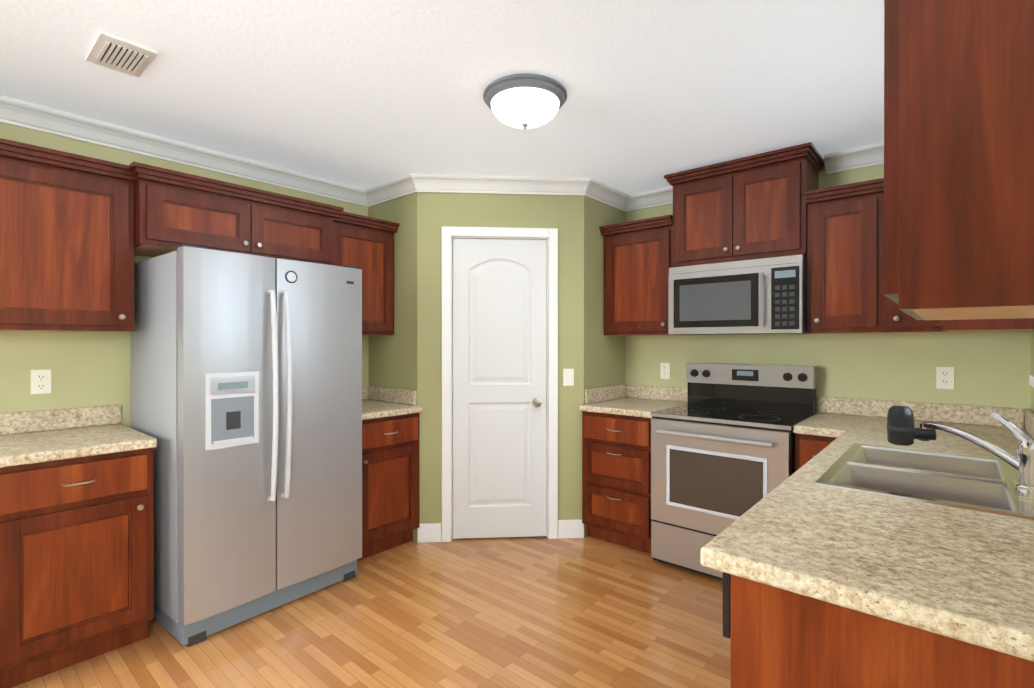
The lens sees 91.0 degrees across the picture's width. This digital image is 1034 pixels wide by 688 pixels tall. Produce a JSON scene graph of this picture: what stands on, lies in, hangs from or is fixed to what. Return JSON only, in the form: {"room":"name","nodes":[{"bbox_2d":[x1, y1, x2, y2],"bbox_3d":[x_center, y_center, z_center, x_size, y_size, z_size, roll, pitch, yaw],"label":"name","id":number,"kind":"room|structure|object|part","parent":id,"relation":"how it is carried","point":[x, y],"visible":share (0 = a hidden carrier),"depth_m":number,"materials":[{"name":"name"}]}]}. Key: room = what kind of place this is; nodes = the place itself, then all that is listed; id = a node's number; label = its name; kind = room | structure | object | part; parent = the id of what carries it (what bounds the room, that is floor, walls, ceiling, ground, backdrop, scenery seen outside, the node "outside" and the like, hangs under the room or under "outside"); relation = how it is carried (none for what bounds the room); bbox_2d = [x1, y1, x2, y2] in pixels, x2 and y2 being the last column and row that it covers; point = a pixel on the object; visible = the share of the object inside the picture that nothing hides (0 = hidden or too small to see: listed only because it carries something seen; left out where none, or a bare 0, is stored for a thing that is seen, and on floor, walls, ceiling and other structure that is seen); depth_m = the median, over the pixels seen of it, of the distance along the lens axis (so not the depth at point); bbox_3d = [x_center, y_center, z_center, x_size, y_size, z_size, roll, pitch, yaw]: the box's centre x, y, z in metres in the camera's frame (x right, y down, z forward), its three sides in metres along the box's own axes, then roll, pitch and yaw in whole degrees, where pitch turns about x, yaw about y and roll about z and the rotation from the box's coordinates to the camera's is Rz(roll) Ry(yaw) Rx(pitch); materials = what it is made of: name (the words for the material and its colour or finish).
{"room":"kitchen","nodes":[
{"label":"kitchen","id":0,"kind":"room"},
{"bbox_2d":[0,122,368,427],"bbox_3d":[-2.249,0.110,2.536,0.120,2.440,6.120,0,0,41],"label":"wall","id":1,"kind":"structure","parent":0,"point":[89,369],"depth_m":2.53,"materials":[{"name":"green paint"}]},
{"bbox_2d":[31,369,50,394],"bbox_3d":[-2.266,0.180,2.418,0.008,0.116,0.072,0,0,41],"label":"outlet","id":2,"kind":"object","parent":1,"relation":"attached to","point":[40,381],"visible":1,"depth_m":2.42,"materials":[{"name":"beige plastic"}]},
{"bbox_2d":[0,138,135,332],"bbox_3d":[-2.139,-0.445,2.276,0.377,0.774,0.636,0,0,41],"label":"upper cabinet","id":3,"kind":"object","parent":1,"relation":"attached to","point":[66,241],"visible":0.96,"depth_m":2.23,"materials":[{"name":"brown wood"}]},
{"bbox_2d":[129,162,343,264],"bbox_3d":[-1.579,-0.652,2.864,0.457,0.364,1.053,0,0,41],"label":"upper cabinet","id":4,"kind":"object","parent":1,"relation":"attached to","point":[173,209],"visible":0.96,"depth_m":2.64,"materials":[{"name":"brown wood"}]},
{"bbox_2d":[333,211,398,334],"bbox_3d":[-1.112,-0.449,3.468,0.377,0.774,0.537,0,0,41],"label":"upper cabinet","id":5,"kind":"object","parent":1,"relation":"attached to","point":[365,244],"visible":0.58,"depth_m":3.40,"materials":[{"name":"brown wood"}]},
{"bbox_2d":[11,535,730,687],"bbox_3d":[-0.809,1.364,1.377,3.820,0.060,6.240,0,0,41],"label":"floor","id":6,"kind":"structure","parent":0,"point":[587,611],"depth_m":2.34,"materials":[{"name":"brown wood"}]},
{"bbox_2d":[0,448,153,687],"bbox_3d":[-1.990,0.893,2.243,0.653,0.875,0.515,0,0,41],"label":"base cabinet","id":7,"kind":"object","parent":6,"relation":"on","point":[76,560],"visible":1,"depth_m":2.05,"materials":[{"name":"brown wood"}]},
{"bbox_2d":[0,404,156,467],"bbox_3d":[-2.027,0.386,2.211,0.638,0.140,0.618,0,0,41],"label":"countertop","id":8,"kind":"structure","parent":7,"relation":"on","point":[30,437],"depth_m":2.31,"materials":[{"name":"stone"}]},
{"bbox_2d":[131,244,361,646],"bbox_3d":[-1.409,0.447,2.736,0.791,1.764,0.900,0,0,38],"label":"refrigerator","id":9,"kind":"object","parent":6,"relation":"on","point":[246,391],"visible":0.98,"depth_m":2.42,"materials":[{"name":"grey metal"}]},
{"bbox_2d":[357,413,419,560],"bbox_3d":[-1.016,0.889,3.372,0.653,0.875,0.493,0,0,41],"label":"base cabinet","id":10,"kind":"object","parent":6,"relation":"on","point":[390,488],"visible":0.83,"depth_m":3.19,"materials":[{"name":"brown wood"}]},
{"bbox_2d":[362,386,422,419],"bbox_3d":[-1.023,0.382,3.375,0.638,0.140,0.497,0,0,41],"label":"countertop","id":11,"kind":"structure","parent":10,"relation":"on","point":[381,402],"depth_m":3.43,"materials":[{"name":"stone"}]},
{"bbox_2d":[582,411,651,553],"bbox_3d":[0.822,0.889,3.495,0.528,0.875,0.653,0,0,41],"label":"base cabinet","id":12,"kind":"object","parent":6,"relation":"on","point":[616,479],"visible":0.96,"depth_m":3.27,"materials":[{"name":"brown wood"}]},
{"bbox_2d":[579,384,687,417],"bbox_3d":[0.828,0.382,3.500,0.530,0.140,0.638,0,0,41],"label":"countertop","id":13,"kind":"structure","parent":12,"relation":"on","point":[644,401],"depth_m":3.59,"materials":[{"name":"stone"}]},
{"bbox_2d":[650,363,816,579],"bbox_3d":[1.276,0.731,3.027,0.764,1.195,0.698,0,0,41],"label":"range","id":14,"kind":"object","parent":6,"relation":"on","point":[722,449],"visible":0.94,"depth_m":2.92,"materials":[{"name":"silver metal"}]},
{"bbox_2d":[794,433,836,472],"bbox_3d":[1.709,0.892,2.730,0.275,0.875,0.653,0,0,41],"label":"base cabinet","id":15,"kind":"object","parent":6,"relation":"on","point":[807,448],"visible":0.1,"depth_m":2.56,"materials":[{"name":"brown wood"}]},
{"bbox_2d":[723,572,1033,687],"bbox_3d":[0.872,0.897,1.078,0.638,0.875,0.646,0,0,41],"label":"base cabinet","id":16,"kind":"object","parent":6,"relation":"on","point":[726,605],"depth_m":0.91,"materials":[{"name":"brown wood"}]},
{"bbox_3d":[0.674,0.898,0.835,0.622,0.875,0.018,0,0,41],"label":"right base cabinet end panel","id":17,"kind":"part","parent":16,"relation":"part of","materials":[{"name":"brown wood"}]},
{"bbox_3d":[1.380,0.895,1.678,0.653,0.875,0.915,0,0,41],"label":"base cabinet","id":18,"kind":"object","parent":6,"relation":"on","visible":0},
{"bbox_2d":[700,396,1033,661],"bbox_3d":[1.354,0.387,1.836,0.904,0.140,2.470,0,0,41],"label":"countertop","id":19,"kind":"structure","parent":18,"relation":"on","point":[964,575],"depth_m":1.06,"materials":[{"name":"stone"}]},
{"bbox_2d":[813,443,1033,519],"bbox_3d":[1.335,0.499,1.637,0.523,0.175,0.788,0,0,41],"label":"sink","id":20,"kind":"object","parent":19,"relation":"in","point":[981,484],"visible":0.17,"depth_m":1.66,"materials":[{"name":"silver metal"}]},
{"bbox_2d":[887,405,1033,499],"bbox_3d":[1.348,0.307,1.562,0.362,0.209,0.313,0,0,41],"label":"faucet","id":21,"kind":"object","parent":19,"relation":"on","point":[902,430],"visible":1,"depth_m":1.53,"materials":[{"name":"silver metal"}]},
{"bbox_2d":[0,0,883,194],"bbox_3d":[-0.809,-1.136,1.369,3.820,0.060,6.240,0,0,41],"label":"ceiling","id":22,"kind":"structure","parent":0,"point":[364,94],"depth_m":2.12,"materials":[{"name":"white paint"}]},
{"bbox_2d":[86,30,157,77],"bbox_3d":[-1.513,-1.098,1.942,0.265,0.018,0.170,0,0,41],"label":"ceiling vent","id":23,"kind":"object","parent":22,"relation":"in","point":[114,52],"visible":0.98,"depth_m":1.92,"materials":[{"name":"white metal"}]},
{"bbox_2d":[483,73,566,128],"bbox_3d":[0.036,-1.031,2.257,0.372,0.155,0.372,0,0,41],"label":"flush-mount ceiling light","id":24,"kind":"object","parent":22,"relation":"attached to","point":[525,101],"visible":1,"depth_m":2.15,"materials":[{"name":"white glass"}]},
{"bbox_2d":[368,192,624,541],"bbox_3d":[-0.122,0.106,3.677,1.943,2.440,0.479,0,0,-4],"label":"wall","id":25,"kind":"structure","parent":0,"point":[407,355],"depth_m":3.47,"materials":[{"name":"green paint"}]},
{"bbox_2d":[0,95,672,211],"bbox_3d":[-1.458,-1.059,1.928,1.868,0.098,6.000,0,0,41],"label":"crown molding","id":26,"kind":"structure","parent":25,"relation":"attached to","point":[21,113],"depth_m":3.32,"materials":[{"name":"white wood"}]},
{"bbox_2d":[452,238,546,538],"bbox_3d":[-0.118,0.302,3.432,0.646,2.026,0.105,0,0,-4],"label":"pantry door","id":27,"kind":"structure","parent":25,"relation":"in","point":[499,384],"depth_m":3.45,"materials":[{"name":"white wood"}]},
{"bbox_2d":[442,226,557,541],"bbox_3d":[-0.117,0.271,3.480,0.784,2.112,0.116,0,0,-4],"label":"door frame","id":28,"kind":"structure","parent":25,"relation":"attached to","point":[448,233],"depth_m":3.43,"materials":[{"name":"white wood"}]},
{"bbox_2d":[417,519,583,542],"bbox_3d":[-0.998,1.272,1.158,3.580,0.125,5.421,0,0,41],"label":"baseboard","id":29,"kind":"structure","parent":25,"relation":"attached to","point":[428,532],"depth_m":3.46,"materials":[{"name":"white wood"}]},
{"bbox_2d":[563,369,573,385],"bbox_3d":[0.352,0.227,3.466,0.072,0.116,0.012,0,0,-4],"label":"light switch","id":30,"kind":"object","parent":25,"relation":"attached to","point":[568,377],"visible":1,"depth_m":3.46,"materials":[{"name":"beige plastic"}]},
{"bbox_2d":[625,164,1030,428],"bbox_3d":[1.189,0.106,3.690,3.820,2.440,0.120,0,0,41],"label":"wall","id":31,"kind":"structure","parent":0,"point":[993,369],"depth_m":2.90,"materials":[{"name":"green paint"}]},
{"bbox_2d":[599,215,678,335],"bbox_3d":[0.898,-0.450,3.607,0.563,0.774,0.377,0,0,41],"label":"upper cabinet","id":32,"kind":"object","parent":31,"relation":"attached to","point":[638,259],"visible":0.88,"depth_m":3.48,"materials":[{"name":"brown wood"}]},
{"bbox_2d":[660,363,669,378],"bbox_3d":[1.079,0.196,3.700,0.072,0.116,0.008,0,0,41],"label":"outlet","id":33,"kind":"object","parent":31,"relation":"attached to","point":[664,370],"visible":1,"depth_m":3.70,"materials":[{"name":"beige plastic"}]},
{"bbox_2d":[664,142,824,266],"bbox_3d":[1.397,-0.796,3.162,0.840,0.589,0.397,0,0,41],"label":"upper cabinet","id":34,"kind":"object","parent":31,"relation":"attached to","point":[751,207],"visible":0.98,"depth_m":3.00,"materials":[{"name":"brown wood"}]},
{"bbox_2d":[668,255,814,334],"bbox_3d":[1.376,-0.275,3.140,0.760,0.426,0.457,0,0,41],"label":"microwave","id":35,"kind":"object","parent":34,"relation":"attached to","point":[762,296],"visible":1,"depth_m":2.96,"materials":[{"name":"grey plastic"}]},
{"bbox_2d":[805,178,885,333],"bbox_3d":[1.826,-0.447,2.806,0.345,0.774,0.377,0,0,41],"label":"upper cabinet","id":36,"kind":"object","parent":31,"relation":"attached to","point":[845,258],"visible":0.94,"depth_m":2.69,"materials":[{"name":"brown wood"}]},
{"bbox_2d":[823,142,883,173],"bbox_3d":[2.119,-1.062,2.755,0.780,0.098,0.076,0,0,41],"label":"crown molding","id":37,"kind":"structure","parent":31,"relation":"attached to","point":[856,158],"depth_m":2.87,"materials":[{"name":"white wood"}]},
{"bbox_2d":[936,367,953,388],"bbox_3d":[2.260,0.179,2.681,0.072,0.116,0.008,0,0,41],"label":"outlet","id":38,"kind":"object","parent":31,"relation":"attached to","point":[944,377],"visible":1,"depth_m":2.68,"materials":[{"name":"beige plastic"}]},
{"bbox_2d":[883,178,1030,332],"bbox_3d":[2.168,-0.446,2.512,0.554,0.774,0.377,0,0,41],"label":"upper cabinet","id":39,"kind":"object","parent":31,"relation":"attached to","point":[896,319],"visible":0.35,"depth_m":2.53,"materials":[{"name":"brown wood"}]},
{"bbox_2d":[1031,331,1033,412],"bbox_3d":[0.552,0.118,0.119,0.120,2.440,6.120,0,0,41],"label":"wall","id":40,"kind":"structure","parent":0,"point":[1032,369],"depth_m":2.43,"materials":[{"name":"green paint"}]},
{"bbox_2d":[884,0,1033,319],"bbox_3d":[0.866,-0.441,0.886,0.402,0.774,0.566,0,0,41],"label":"upper cabinet","id":41,"kind":"object","parent":40,"relation":"attached to","point":[958,159],"visible":1,"depth_m":0.75,"materials":[{"name":"brown wood"}]},
{"bbox_2d":[936,318,1033,330],"bbox_3d":[2.004,-0.445,2.186,0.377,0.774,0.290,0,0,41],"label":"upper cabinet","id":42,"kind":"object","parent":40,"relation":"attached to","point":[1020,324],"visible":0.15,"depth_m":2.08,"materials":[{"name":"brown wood"}]},
{"bbox_2d":[1029,375,1033,386],"bbox_3d":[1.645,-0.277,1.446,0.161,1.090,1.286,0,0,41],"label":"outlet","id":43,"kind":"object","parent":40,"relation":"in","point":[1031,380],"depth_m":1.93,"materials":[{"name":"white plastic"}]}
]}

